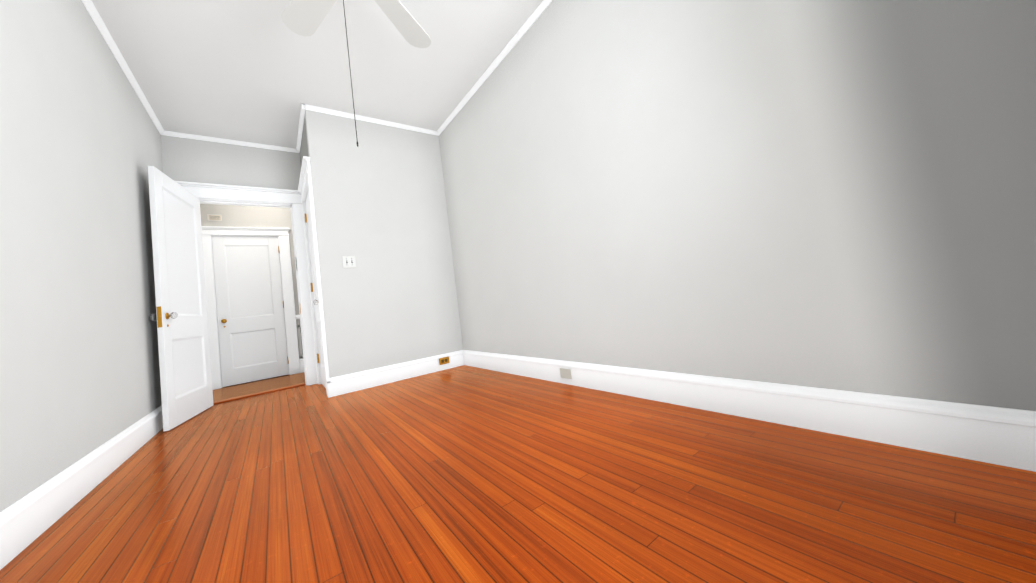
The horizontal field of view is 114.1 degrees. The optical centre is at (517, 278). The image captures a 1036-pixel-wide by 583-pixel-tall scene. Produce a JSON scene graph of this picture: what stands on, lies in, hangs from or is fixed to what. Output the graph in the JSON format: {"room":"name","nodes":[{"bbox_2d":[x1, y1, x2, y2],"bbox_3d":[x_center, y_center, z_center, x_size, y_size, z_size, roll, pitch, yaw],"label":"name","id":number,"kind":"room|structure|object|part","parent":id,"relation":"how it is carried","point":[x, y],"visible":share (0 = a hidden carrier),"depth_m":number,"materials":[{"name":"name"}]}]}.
{"room":"empty bedroom","nodes":[
{"label":"empty bedroom","id":0,"kind":"room"},
{"bbox_2d":[0,0,162,511],"bbox_3d":[-1.999,-0.389,1.228,0.140,2.740,5.145,-5,-4,-36],"label":"wall","id":1,"kind":"structure","parent":0,"point":[80,145],"depth_m":1.65,"materials":[{"name":"grey paint"}]},
{"bbox_2d":[0,405,162,569],"bbox_3d":[-1.770,0.879,1.200,0.030,0.167,4.865,-5,-4,-36],"label":"baseboard","id":2,"kind":"structure","parent":1,"relation":"attached to","point":[21,523],"depth_m":1.44,"materials":[{"name":"white wood"}]},
{"bbox_2d":[81,0,166,135],"bbox_3d":[-2.098,-1.734,1.361,0.032,0.035,4.865,-5,-4,-36],"label":"crown molding","id":3,"kind":"structure","parent":1,"relation":"attached to","point":[122,63],"depth_m":2.41,"materials":[{"name":"white wood"}]},
{"bbox_2d":[161,135,300,189],"bbox_3d":[-2.393,-0.168,4.020,2.497,2.740,0.140,-5,-4,-36],"label":"wall","id":4,"kind":"structure","parent":0,"point":[192,160],"depth_m":3.59,"materials":[{"name":"grey paint"}]},
{"bbox_2d":[167,131,299,152],"bbox_3d":[-3.028,-1.476,3.654,1.093,0.035,0.032,-5,-4,-36],"label":"crown molding","id":5,"kind":"structure","parent":4,"relation":"attached to","point":[175,134],"depth_m":3.60,"materials":[{"name":"white wood"}]},
{"bbox_2d":[175,181,317,385],"bbox_3d":[-2.848,0.121,3.614,1.104,2.230,0.197,-5,-4,-36],"label":"door frame","id":6,"kind":"structure","parent":4,"relation":"attached to","point":[229,192],"depth_m":3.79,"materials":[{"name":"white wood"}]},
{"bbox_2d":[148,166,213,431],"bbox_3d":[-2.963,0.173,2.944,0.244,2.060,0.818,-5,-4,-36],"label":"door","id":7,"kind":"structure","parent":6,"relation":"attached to","point":[180,316],"depth_m":2.86,"materials":[{"name":"white wood"}]},
{"bbox_2d":[213,383,305,404],"bbox_3d":[-2.750,1.226,3.600,0.815,0.016,0.120,-5,-4,-36],"label":"sill","id":8,"kind":"structure","parent":4,"relation":"attached to","point":[256,394],"depth_m":3.56,"materials":[{"name":"brown wood"}]},
{"bbox_2d":[200,204,301,362],"bbox_3d":[-3.621,0.036,4.843,3.806,2.740,0.190,-5,-4,-36],"label":"wall","id":9,"kind":"structure","parent":0,"point":[252,216],"depth_m":4.79,"materials":[{"name":"paint"}]},
{"bbox_2d":[207,214,221,220],"bbox_3d":[-4.083,-0.822,4.518,0.140,0.085,0.008,-5,-4,-36],"label":"door sign","id":10,"kind":"object","parent":9,"relation":"attached to","point":[211,217],"visible":1,"depth_m":4.51,"materials":[{"name":"beige"}]},
{"bbox_2d":[212,236,288,386],"bbox_3d":[-3.669,0.395,4.628,0.726,2.000,0.103,-5,-4,-36],"label":"hall door","id":11,"kind":"structure","parent":9,"relation":"in","point":[250,317],"depth_m":4.62,"materials":[{"name":"white wood"}]},
{"bbox_2d":[201,226,299,389],"bbox_3d":[-3.708,0.347,4.667,1.036,2.125,0.197,-5,-4,-36],"label":"door frame","id":12,"kind":"structure","parent":9,"relation":"attached to","point":[282,234],"depth_m":4.67,"materials":[{"name":"white wood"}]},
{"bbox_3d":[-3.718,0.398,4.686,0.762,2.030,0.142,-5,-4,-36],"label":"hall door jamb","id":13,"kind":"part","parent":12,"relation":"part of","materials":[{"name":"white wood"}]},
{"bbox_2d":[298,325,302,357],"bbox_3d":[-3.048,0.908,4.999,0.362,0.480,0.013,-5,-4,-36],"label":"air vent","id":14,"kind":"object","parent":9,"relation":"in","point":[300,341],"visible":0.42,"depth_m":4.90,"materials":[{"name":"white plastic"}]},
{"bbox_2d":[299,358,303,372],"bbox_3d":[-3.399,1.281,4.678,3.806,0.200,0.028,-5,-4,-36],"label":"baseboard","id":15,"kind":"structure","parent":9,"relation":"attached to","point":[301,361],"depth_m":4.86,"materials":[{"name":"white wood"}]},
{"bbox_2d":[300,118,308,166],"bbox_3d":[-2.123,-0.229,3.586,0.120,2.740,0.888,-5,-4,-36],"label":"wall","id":16,"kind":"structure","parent":0,"point":[304,149],"depth_m":3.48,"materials":[{"name":"grey paint"}]},
{"bbox_2d":[295,110,304,151],"bbox_3d":[-2.321,-1.570,3.578,0.032,0.035,0.930,-5,-4,-36],"label":"crown molding","id":17,"kind":"structure","parent":16,"relation":"attached to","point":[302,114],"depth_m":3.55,"materials":[{"name":"white wood"}]},
{"bbox_2d":[298,156,329,396],"bbox_3d":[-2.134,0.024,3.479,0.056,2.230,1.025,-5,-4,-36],"label":"door frame","id":18,"kind":"structure","parent":16,"relation":"attached to","point":[305,182],"depth_m":3.17,"materials":[{"name":"white wood"}]},
{"bbox_2d":[305,190,325,387],"bbox_3d":[-2.119,0.101,3.506,0.103,2.060,0.724,-5,-4,-36],"label":"closet door","id":19,"kind":"structure","parent":16,"relation":"in","point":[320,359],"depth_m":3.67,"materials":[{"name":"white wood"}]},
{"bbox_2d":[91,0,542,148],"bbox_3d":[-1.116,-1.881,2.093,2.777,0.100,5.145,-5,-4,-36],"label":"ceiling","id":20,"kind":"structure","parent":0,"point":[256,71],"depth_m":2.66,"materials":[{"name":"paint"}]},
{"bbox_2d":[281,0,430,146],"bbox_3d":[-0.835,-1.265,1.616,1.232,1.248,1.282,-5,-4,-36],"label":"fan","id":21,"kind":"object","parent":20,"relation":"hanging from","point":[303,17],"visible":1,"depth_m":1.99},
{"bbox_2d":[305,110,462,377],"bbox_3d":[-1.345,-0.329,3.552,1.344,2.740,0.095,-5,-4,-36],"label":"wall","id":22,"kind":"structure","parent":0,"point":[380,206],"depth_m":3.45,"materials":[{"name":"grey paint"}]},
{"bbox_2d":[342,256,355,267],"bbox_3d":[-1.633,-0.165,3.250,0.116,0.116,0.018,-5,-4,-36],"label":"light switch","id":23,"kind":"object","parent":22,"relation":"attached to","point":[349,261],"visible":1,"depth_m":3.25,"materials":[{"name":"white plastic"}]},
{"bbox_2d":[301,103,437,134],"bbox_3d":[-1.504,-1.674,3.562,1.339,0.035,0.032,-5,-4,-36],"label":"crown molding","id":24,"kind":"structure","parent":22,"relation":"attached to","point":[304,107],"depth_m":3.49,"materials":[{"name":"white wood"}]},
{"bbox_2d":[327,351,463,397],"bbox_3d":[-1.176,0.940,3.409,1.332,0.167,0.029,-5,-4,-36],"label":"baseboard","id":25,"kind":"structure","parent":22,"relation":"attached to","point":[339,385],"depth_m":3.32,"materials":[{"name":"white wood"}]},
{"bbox_2d":[439,356,449,364],"bbox_3d":[-0.804,0.894,3.662,0.115,0.072,0.010,-5,-4,-36],"label":"electrical outlet","id":26,"kind":"object","parent":25,"relation":"attached to","point":[443,360],"visible":1,"depth_m":3.66,"materials":[{"name":"gold metal"}]},
{"bbox_2d":[0,365,1035,582],"bbox_3d":[-1.575,1.049,2.170,3.806,0.100,6.520,-5,-4,-36],"label":"floor","id":27,"kind":"structure","parent":0,"point":[464,474],"depth_m":1.11,"materials":[{"name":"brown wood"}]},
{"bbox_2d":[439,0,1035,410],"bbox_3d":[0.121,-0.560,2.786,0.140,2.740,5.145,-5,-4,-36],"label":"wall","id":28,"kind":"structure","parent":0,"point":[834,194],"depth_m":1.43,"materials":[{"name":"grey paint"}]},
{"bbox_2d":[436,0,551,135],"bbox_3d":[0.169,-1.954,2.421,0.032,0.035,3.882,-5,-4,-36],"label":"crown molding","id":29,"kind":"structure","parent":28,"relation":"attached to","point":[538,11],"depth_m":2.87,"materials":[{"name":"white wood"}]},
{"bbox_2d":[460,350,1035,471],"bbox_3d":[0.501,0.659,2.263,0.025,0.167,3.882,-5,-4,-36],"label":"baseboard","id":30,"kind":"structure","parent":28,"relation":"attached to","point":[997,435],"depth_m":1.29,"materials":[{"name":"white wood"}]},
{"bbox_2d":[559,368,571,378],"bbox_3d":[0.349,0.694,2.459,0.010,0.072,0.115,-5,-4,-36],"label":"electrical outlet","id":31,"kind":"object","parent":30,"relation":"attached to","point":[565,373],"visible":1,"depth_m":2.45,"materials":[{"name":"white plastic"}]}
]}

